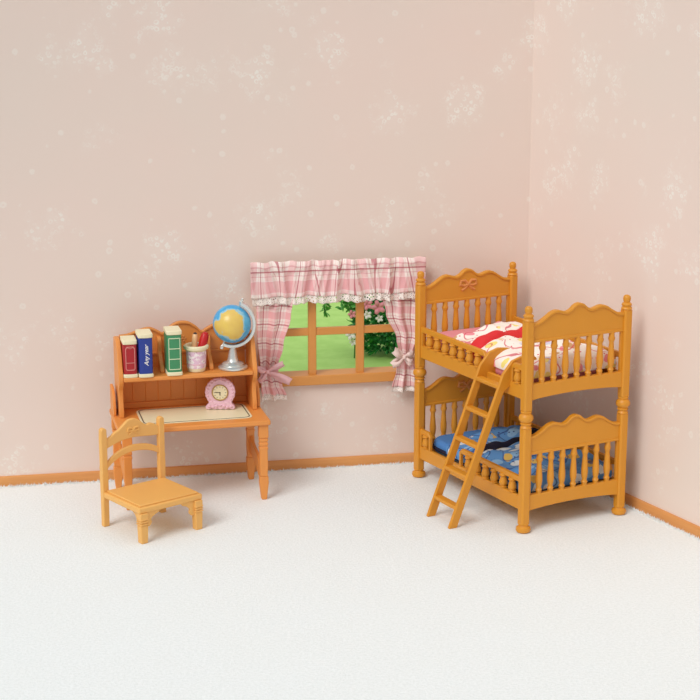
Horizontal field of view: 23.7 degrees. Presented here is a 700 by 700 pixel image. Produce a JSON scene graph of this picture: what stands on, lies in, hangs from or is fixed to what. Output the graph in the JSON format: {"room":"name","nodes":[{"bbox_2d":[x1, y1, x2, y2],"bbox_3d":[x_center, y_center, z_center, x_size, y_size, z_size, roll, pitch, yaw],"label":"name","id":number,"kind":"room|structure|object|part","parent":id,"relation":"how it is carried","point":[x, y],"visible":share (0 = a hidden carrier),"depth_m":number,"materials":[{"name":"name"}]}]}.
{"room":"bedroom","nodes":[
{"label":"bedroom","id":0,"kind":"room"},
{"bbox_2d":[0,0,533,475],"bbox_3d":[-1.222,-1.154,11.587,5.289,4.200,0.121,-3,14,-11],"label":"wall","id":1,"kind":"structure","parent":0,"point":[152,152],"depth_m":11.63,"materials":[{"name":"pink paint"}]},
{"bbox_2d":[0,452,413,486],"bbox_3d":[-1.252,0.873,11.991,5.200,0.070,0.022,-3,14,-11],"label":"baseboard","id":2,"kind":"structure","parent":1,"relation":"attached to","point":[275,465],"depth_m":12.03,"materials":[{"name":"brown wood"}]},
{"bbox_2d":[257,295,396,387],"bbox_3d":[-0.115,-0.141,12.034,1.140,0.758,0.173,-3,14,-11],"label":"window","id":3,"kind":"structure","parent":1,"relation":"in","point":[359,374],"depth_m":12.02,"materials":[{"name":"brown wood"}]},
{"bbox_3d":[-0.115,0.193,12.113,1.140,0.072,0.173,-3,14,-11],"label":"sill","id":4,"kind":"part","parent":3,"relation":"part of","materials":[{"name":"brown wood"}]},
{"bbox_2d":[250,256,425,306],"bbox_3d":[-0.085,-0.493,11.842,1.262,0.323,0.133,-3,14,-11],"label":"curtain valance","id":5,"kind":"object","parent":1,"relation":"attached to","point":[291,280],"visible":0.97,"depth_m":11.81,"materials":[{"name":"pink fabric"}]},
{"bbox_2d":[256,298,292,401],"bbox_3d":[-0.532,-0.019,11.844,0.293,0.787,0.110,-3,14,-11],"label":"curtain","id":6,"kind":"object","parent":5,"relation":"hanging from","point":[273,321],"visible":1,"depth_m":11.85,"materials":[{"name":"pink fabric"}]},
{"bbox_3d":[-0.545,0.342,11.934,0.188,0.042,0.039,-3,14,-11],"label":"lace trim","id":7,"kind":"part","parent":6,"relation":"part of","materials":[{"name":"white fabric"}]},
{"bbox_3d":[-0.080,-0.366,11.852,1.241,0.072,0.056,-3,14,-11],"label":"lace trim","id":8,"kind":"part","parent":5,"relation":"part of","materials":[{"name":"white fabric"}]},
{"bbox_2d":[381,288,414,392],"bbox_3d":[0.372,-0.067,12.014,0.323,0.772,0.111,-3,14,-11],"label":"curtain","id":9,"kind":"object","parent":5,"relation":"hanging from","point":[400,314],"visible":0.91,"depth_m":12.02,"materials":[{"name":"pink fabric"}]},
{"bbox_3d":[0.400,0.284,12.112,0.203,0.042,0.039,-3,14,-11],"label":"lace trim","id":10,"kind":"part","parent":9,"relation":"part of","materials":[{"name":"white fabric"}]},
{"bbox_2d":[0,463,699,699],"bbox_3d":[0.156,1.810,8.438,7.924,0.100,8.371,0,13,0],"label":"floor","id":11,"kind":"structure","parent":0,"point":[338,583],"depth_m":9.76,"materials":[{"name":"white carpet"}]},
{"bbox_2d":[99,416,202,543],"bbox_3d":[-1.294,0.825,10.849,0.491,0.694,0.478,-11,17,-38],"label":"desk chair","id":12,"kind":"object","parent":11,"relation":"on","point":[146,499],"visible":1,"depth_m":10.87,"materials":[{"name":"orange plastic"}]},
{"bbox_3d":[-1.605,0.831,10.880,0.048,0.668,0.038,-11,17,-38],"label":"leg","id":13,"kind":"part","parent":12,"relation":"part of","materials":[{"name":"orange plastic"}]},
{"bbox_3d":[-1.434,0.530,10.952,0.407,0.167,0.026,-11,17,-38],"label":"crest rail","id":14,"kind":"part","parent":12,"relation":"part of","materials":[{"name":"orange plastic"}]},
{"bbox_3d":[-1.434,0.685,10.990,0.407,0.128,0.022,-11,17,-38],"label":"arched rail","id":15,"kind":"part","parent":12,"relation":"part of","materials":[{"name":"orange plastic"}]},
{"bbox_3d":[-1.320,1.134,10.620,0.062,0.200,0.058,-11,17,-38],"label":"leg","id":16,"kind":"part","parent":12,"relation":"part of","materials":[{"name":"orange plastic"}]},
{"bbox_3d":[-1.289,0.926,10.872,0.445,0.014,0.405,-11,17,-38],"label":"seat","id":17,"kind":"part","parent":12,"relation":"part of","materials":[{"name":"orange plastic"}]},
{"bbox_3d":[-1.289,0.951,10.878,0.485,0.040,0.445,-11,17,-38],"label":"seat frame","id":18,"kind":"part","parent":12,"relation":"part of","materials":[{"name":"orange plastic"}]},
{"bbox_3d":[-1.263,0.765,11.154,0.048,0.668,0.038,-11,17,-38],"label":"leg","id":19,"kind":"part","parent":12,"relation":"part of","materials":[{"name":"orange plastic"}]},
{"bbox_3d":[-0.997,1.072,10.879,0.062,0.200,0.058,-11,17,-38],"label":"leg","id":20,"kind":"part","parent":12,"relation":"part of","materials":[{"name":"orange plastic"}]},
{"bbox_2d":[109,320,270,509],"bbox_3d":[-1.110,0.427,11.485,1.035,1.173,0.575,-3,14,-14],"label":"writing desk","id":21,"kind":"object","parent":11,"relation":"on","point":[130,395],"visible":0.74,"depth_m":11.60,"materials":[{"name":"orange wood"}]},
{"bbox_3d":[-1.627,0.711,11.656,0.066,0.540,0.052,-3,14,-14],"label":"leg","id":22,"kind":"part","parent":21,"relation":"part of","materials":[{"name":"orange wood"}]},
{"bbox_3d":[-1.586,0.181,11.441,0.032,0.530,0.295,-3,14,-14],"label":"panel","id":23,"kind":"part","parent":21,"relation":"part of","materials":[{"name":"orange wood"}]},
{"bbox_3d":[-1.495,0.815,11.222,0.066,0.540,0.052,-3,14,-14],"label":"leg","id":24,"kind":"part","parent":21,"relation":"part of","materials":[{"name":"orange wood"}]},
{"bbox_2d":[120,335,137,377],"bbox_3d":[-1.505,0.046,11.356,0.098,0.262,0.168,-3,14,-14],"label":"book","id":25,"kind":"object","parent":21,"relation":"on","point":[128,342],"visible":0.95,"depth_m":11.29,"materials":[{"name":"red paper"}]},
{"bbox_3d":[-1.487,0.059,11.282,0.065,0.166,0.008,-3,14,-14],"label":"spine frame","id":26,"kind":"part","parent":25,"relation":"part of","materials":[{"name":"red paper"}]},
{"bbox_2d":[135,329,153,377],"bbox_3d":[-1.401,0.022,11.361,0.100,0.305,0.168,-3,14,-14],"label":"book","id":27,"kind":"object","parent":21,"relation":"on","point":[143,336],"visible":0.99,"depth_m":11.29,"materials":[{"name":"blue paper"}]},
{"bbox_3d":[-1.170,-0.157,11.610,0.880,0.097,0.032,-3,14,-14],"label":"crest moulding","id":28,"kind":"part","parent":21,"relation":"part of","materials":[{"name":"orange wood"}]},
{"bbox_2d":[163,326,182,375],"bbox_3d":[-1.211,0.006,11.409,0.106,0.315,0.168,-3,14,-14],"label":"book","id":29,"kind":"object","parent":21,"relation":"on","point":[172,334],"visible":1,"depth_m":11.34,"materials":[{"name":"green paper"}]},
{"bbox_3d":[-1.192,0.028,11.338,0.081,0.221,0.010,-3,14,-14],"label":"spine frame","id":30,"kind":"part","parent":29,"relation":"part of","materials":[{"name":"green paper"}]},
{"bbox_3d":[-1.171,0.089,11.671,0.892,0.603,0.014,-3,14,-14],"label":"panel","id":31,"kind":"part","parent":21,"relation":"part of","materials":[{"name":"orange wood"}]},
{"bbox_2d":[123,362,252,382],"bbox_3d":[-1.135,0.151,11.538,0.892,0.028,0.288,-3,14,-14],"label":"shelf","id":32,"kind":"object","parent":21,"relation":"attached to","point":[211,370],"depth_m":11.46,"materials":[{"name":"orange wood"}]},
{"bbox_2d":[136,403,251,423],"bbox_3d":[-1.076,0.440,11.486,0.760,0.006,0.385,-3,14,-14],"label":"desk mat","id":33,"kind":"object","parent":21,"relation":"on","point":[191,413],"visible":0.83,"depth_m":11.46,"materials":[{"name":"beige paper"}]},
{"bbox_2d":[205,377,235,409],"bbox_3d":[-0.901,0.299,11.570,0.212,0.229,0.060,0,13,0],"label":"clock","id":34,"kind":"object","parent":33,"relation":"on","point":[219,391],"visible":1,"depth_m":11.56,"materials":[{"name":"pink plastic"}]},
{"bbox_2d":[183,342,208,372],"bbox_3d":[-1.060,0.052,11.490,0.176,0.187,0.176,-3,14,-14],"label":"pencil cup","id":35,"kind":"object","parent":21,"relation":"on","point":[195,356],"visible":1,"depth_m":11.44,"materials":[{"name":"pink plastic"}]},
{"bbox_2d":[191,332,197,346],"bbox_3d":[-1.074,-0.003,11.485,0.039,0.239,0.066,7,15,28],"label":"pencil","id":36,"kind":"object","parent":35,"relation":"in","point":[194,336],"visible":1,"depth_m":11.46,"materials":[{"name":"beige wood"}]},
{"bbox_2d":[198,332,208,346],"bbox_3d":[-1.025,-0.008,11.486,0.123,0.233,0.059,-11,17,-38],"label":"pencil","id":37,"kind":"object","parent":35,"relation":"in","point":[203,340],"visible":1,"depth_m":11.46,"materials":[{"name":"red plastic"}]},
{"bbox_3d":[-1.168,0.012,11.642,0.892,0.018,0.012,-3,14,-14],"label":"rail","id":38,"kind":"part","parent":21,"relation":"part of","materials":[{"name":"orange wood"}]},
{"bbox_2d":[213,298,255,371],"bbox_3d":[-0.813,-0.117,11.525,0.269,0.499,0.264,-12,18,-42],"label":"desk globe","id":39,"kind":"object","parent":21,"relation":"on","point":[231,323],"visible":1,"depth_m":11.45,"materials":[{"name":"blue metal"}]},
{"bbox_3d":[-0.710,0.658,11.878,0.066,0.540,0.052,-3,14,-14],"label":"leg","id":40,"kind":"part","parent":21,"relation":"part of","materials":[{"name":"orange wood"}]},
{"bbox_3d":[-0.689,0.129,11.659,0.032,0.530,0.295,-3,14,-14],"label":"panel","id":41,"kind":"part","parent":21,"relation":"part of","materials":[{"name":"orange wood"}]},
{"bbox_3d":[-0.594,0.763,11.440,0.066,0.540,0.052,-3,14,-14],"label":"leg","id":42,"kind":"part","parent":21,"relation":"part of","materials":[{"name":"orange wood"}]},
{"bbox_2d":[0,461,699,540],"bbox_3d":[0.157,0.923,11.872,5.112,0.028,1.734,4,14,15],"label":"pile","id":43,"kind":"object","parent":11,"relation":"on","point":[395,463],"visible":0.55,"depth_m":11.88,"materials":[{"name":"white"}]},
{"bbox_2d":[412,262,631,533],"bbox_3d":[1.149,0.274,11.417,0.868,1.501,1.440,-7,15,-27],"label":"bunk bed","id":44,"kind":"object","parent":11,"relation":"on","point":[576,432],"visible":0.81,"depth_m":10.98,"materials":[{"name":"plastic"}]},
{"bbox_3d":[0.494,0.200,11.820,0.062,1.347,0.062,-7,15,-27],"label":"post","id":45,"kind":"part","parent":44,"relation":"part of","materials":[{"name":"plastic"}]},
{"bbox_3d":[0.541,0.638,11.834,0.026,0.132,0.140,-7,15,-27],"label":"guard rail","id":46,"kind":"part","parent":44,"relation":"part of","materials":[{"name":"plastic"}]},
{"bbox_3d":[0.833,0.199,12.006,0.712,0.119,0.040,-7,15,-27],"label":"crest moulding","id":47,"kind":"part","parent":44,"relation":"part of","materials":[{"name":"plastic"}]},
{"bbox_3d":[0.705,-0.012,11.364,0.026,0.132,0.835,-7,15,-27],"label":"guard rail","id":48,"kind":"part","parent":44,"relation":"part of","materials":[{"name":"plastic"}]},
{"bbox_3d":[0.833,0.251,12.019,0.712,0.214,0.022,-7,15,-27],"label":"headboard","id":49,"kind":"part","parent":44,"relation":"part of","materials":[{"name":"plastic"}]},
{"bbox_3d":[0.833,0.351,12.043,0.712,0.020,0.032,-7,15,-27],"label":"rail","id":50,"kind":"part","parent":44,"relation":"part of","materials":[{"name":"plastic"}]},
{"bbox_3d":[0.833,-0.469,11.846,0.712,0.214,0.022,-7,15,-27],"label":"headboard","id":51,"kind":"part","parent":44,"relation":"part of","materials":[{"name":"plastic"}]},
{"bbox_3d":[0.833,-0.369,11.870,0.712,0.020,0.032,-7,15,-27],"label":"rail","id":52,"kind":"part","parent":44,"relation":"part of","materials":[{"name":"plastic"}]},
{"bbox_3d":[0.833,-0.522,11.834,0.712,0.119,0.040,-7,15,-27],"label":"crest moulding","id":53,"kind":"part","parent":44,"relation":"part of","materials":[{"name":"plastic"}]},
{"bbox_3d":[0.810,0.861,11.371,0.028,0.093,1.280,-7,15,-27],"label":"rail","id":54,"kind":"part","parent":44,"relation":"part of","materials":[{"name":"plastic"}]},
{"bbox_3d":[0.810,0.140,11.198,0.028,0.093,1.280,-7,15,-27],"label":"rail","id":55,"kind":"part","parent":44,"relation":"part of","materials":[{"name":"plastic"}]},
{"bbox_2d":[426,347,536,528],"bbox_3d":[0.869,0.573,10.957,0.656,1.134,0.343,-4,14,-16],"label":"ladder","id":56,"kind":"object","parent":44,"relation":"attached to","point":[486,365],"visible":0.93,"depth_m":10.92,"materials":[{"name":"plastic"}]},
{"bbox_3d":[0.935,0.809,11.118,0.026,0.132,0.750,-7,15,-27],"label":"guard rail","id":57,"kind":"part","parent":44,"relation":"part of","materials":[{"name":"plastic"}]},
{"bbox_3d":[1.172,0.116,12.172,0.062,1.347,0.062,-7,15,-27],"label":"post","id":58,"kind":"part","parent":44,"relation":"part of","materials":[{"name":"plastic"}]},
{"bbox_2d":[433,427,591,492],"bbox_3d":[1.133,0.751,11.560,0.694,0.100,1.231,-7,15,-27],"label":"mattress","id":59,"kind":"object","parent":44,"relation":"on","point":[440,443],"visible":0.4,"depth_m":11.81,"materials":[{"name":"blue fabric"}]},
{"bbox_2d":[446,425,611,491],"bbox_3d":[1.192,0.705,11.436,0.700,0.156,1.066,-7,15,-27],"label":"comforter","id":60,"kind":"object","parent":59,"relation":"on","point":[501,448],"visible":0.57,"depth_m":11.24,"materials":[{"name":"blue fabric"}]},
{"bbox_3d":[1.079,0.151,10.684,0.026,0.132,0.140,-7,15,-27],"label":"guard rail","id":61,"kind":"part","parent":44,"relation":"part of","materials":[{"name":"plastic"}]},
{"bbox_2d":[440,327,595,382],"bbox_3d":[1.133,0.020,11.385,0.668,0.120,1.205,-7,15,-27],"label":"mattress","id":62,"kind":"object","parent":44,"relation":"on","point":[453,333],"visible":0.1,"depth_m":11.35,"materials":[{"name":"fabric"}]},
{"bbox_2d":[448,321,615,377],"bbox_3d":[1.192,-0.035,11.259,0.700,0.157,1.066,-7,15,-27],"label":"comforter","id":63,"kind":"object","parent":62,"relation":"on","point":[488,337],"visible":0.62,"depth_m":11.04,"materials":[{"name":"white fabric"}]},
{"bbox_3d":[1.126,0.475,10.671,0.062,1.347,0.062,-7,15,-27],"label":"post","id":64,"kind":"part","parent":44,"relation":"part of","materials":[{"name":"plastic"}]},
{"bbox_3d":[1.487,0.670,11.697,0.026,0.132,1.280,-7,15,-27],"label":"guard rail","id":65,"kind":"part","parent":44,"relation":"part of","materials":[{"name":"plastic"}]},
{"bbox_3d":[1.487,-0.050,11.525,0.026,0.132,1.280,-7,15,-27],"label":"guard rail","id":66,"kind":"part","parent":44,"relation":"part of","materials":[{"name":"plastic"}]},
{"bbox_3d":[1.464,0.950,10.971,0.712,0.107,0.036,-7,15,-27],"label":"rail","id":67,"kind":"part","parent":44,"relation":"part of","materials":[{"name":"plastic"}]},
{"bbox_3d":[1.464,0.526,10.869,0.712,0.214,0.022,-7,15,-27],"label":"footboard","id":68,"kind":"part","parent":44,"relation":"part of","materials":[{"name":"plastic"}]},
{"bbox_3d":[1.464,0.626,10.893,0.712,0.020,0.032,-7,15,-27],"label":"rail","id":69,"kind":"part","parent":44,"relation":"part of","materials":[{"name":"plastic"}]},
{"bbox_3d":[1.464,0.474,10.857,0.712,0.119,0.040,-7,15,-27],"label":"crest moulding","id":70,"kind":"part","parent":44,"relation":"part of","materials":[{"name":"plastic"}]},
{"bbox_3d":[1.464,0.229,10.798,0.712,0.107,0.036,-7,15,-27],"label":"rail","id":71,"kind":"part","parent":44,"relation":"part of","materials":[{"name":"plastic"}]},
{"bbox_3d":[1.464,-0.094,10.721,0.712,0.020,0.032,-7,15,-27],"label":"rail","id":72,"kind":"part","parent":44,"relation":"part of","materials":[{"name":"plastic"}]},
{"bbox_3d":[1.464,-0.195,10.697,0.712,0.214,0.022,-7,15,-27],"label":"footboard","id":73,"kind":"part","parent":44,"relation":"part of","materials":[{"name":"plastic"}]},
{"bbox_3d":[1.464,-0.247,10.684,0.712,0.119,0.040,-7,15,-27],"label":"crest moulding","id":74,"kind":"part","parent":44,"relation":"part of","materials":[{"name":"plastic"}]},
{"bbox_3d":[1.803,0.391,11.023,0.062,1.347,0.062,-7,15,-27],"label":"post","id":75,"kind":"part","parent":44,"relation":"part of","materials":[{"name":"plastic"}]},
{"bbox_2d":[527,0,699,525],"bbox_3d":[2.740,-0.654,9.499,0.122,4.200,6.089,-7,15,-27],"label":"wall","id":76,"kind":"structure","parent":0,"point":[614,197],"depth_m":11.05,"materials":[{"name":"pink paint"}]},
{"bbox_2d":[607,493,699,537],"bbox_3d":[2.698,1.371,9.909,0.027,0.070,6.000,-7,15,-27],"label":"baseboard","id":77,"kind":"structure","parent":76,"relation":"attached to","point":[675,521],"depth_m":11.04,"materials":[{"name":"brown wood"}]},
{"label":"outside","id":78,"kind":"structure","parent":0,"visible":0},
{"bbox_2d":[278,293,397,371],"bbox_3d":[-1.795,-0.613,18.480,12.700,0.040,13.000,-3,14,-11],"label":"lawn","id":79,"kind":"structure","parent":78,"point":[335,351],"depth_m":16.00,"materials":[{"name":"green plant"}]},
{"bbox_2d":[320,295,355,357],"bbox_3d":[-0.073,-0.254,15.488,0.442,0.715,0.143,-3,14,-12],"label":"leafy sapling","id":80,"kind":"object","parent":79,"relation":"on","point":[352,305],"visible":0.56,"depth_m":15.44,"materials":[{"name":"green plant"}]},
{"bbox_2d":[345,293,397,354],"bbox_3d":[0.367,-0.388,15.651,0.838,0.901,0.849,0,13,0],"label":"flowering bush","id":81,"kind":"object","parent":79,"relation":"on","point":[376,312],"visible":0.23,"depth_m":15.48,"materials":[{"name":"green plant"}]},
{"bbox_2d":[345,333,355,339],"bbox_3d":[0.007,-0.141,15.459,0.100,0.098,0.040,0,13,0],"label":"flower","id":82,"kind":"object","parent":81,"relation":"on","point":[350,336],"depth_m":15.46,"materials":[{"name":"white plant"}]},
{"bbox_2d":[349,338,354,345],"bbox_3d":[0.028,-0.073,15.479,0.071,0.069,0.029,0,13,0],"label":"flower","id":83,"kind":"object","parent":81,"relation":"on","point":[352,341],"depth_m":15.48,"materials":[{"name":"white plant"}]},
{"bbox_2d":[348,310,355,318],"bbox_3d":[0.018,-0.330,15.437,0.081,0.078,0.032,0,13,0],"label":"flower","id":84,"kind":"object","parent":81,"relation":"on","point":[352,314],"depth_m":15.44,"materials":[{"name":"pink plant"}]},
{"bbox_2d":[364,310,371,318],"bbox_3d":[0.158,-0.322,15.274,0.081,0.078,0.032,0,13,0],"label":"flower","id":85,"kind":"object","parent":81,"relation":"on","point":[367,314],"depth_m":15.28,"materials":[{"name":"white plant"}]},
{"bbox_2d":[364,300,372,309],"bbox_3d":[0.157,-0.415,15.270,0.100,0.097,0.040,0,13,0],"label":"flower","id":86,"kind":"object","parent":81,"relation":"on","point":[367,304],"depth_m":15.28,"materials":[{"name":"pink plant"}]},
{"bbox_2d":[371,300,384,313],"bbox_3d":[0.256,-0.391,15.251,0.130,0.126,0.051,0,13,0],"label":"flower","id":87,"kind":"object","parent":81,"relation":"on","point":[378,307],"depth_m":15.26,"materials":[{"name":"pink plant"}]},
{"bbox_2d":[375,315,382,321],"bbox_3d":[0.268,-0.288,15.263,0.071,0.069,0.029,0,13,0],"label":"flower","id":88,"kind":"object","parent":81,"relation":"on","point":[379,318],"depth_m":15.26,"materials":[{"name":"white plant"}]}
]}

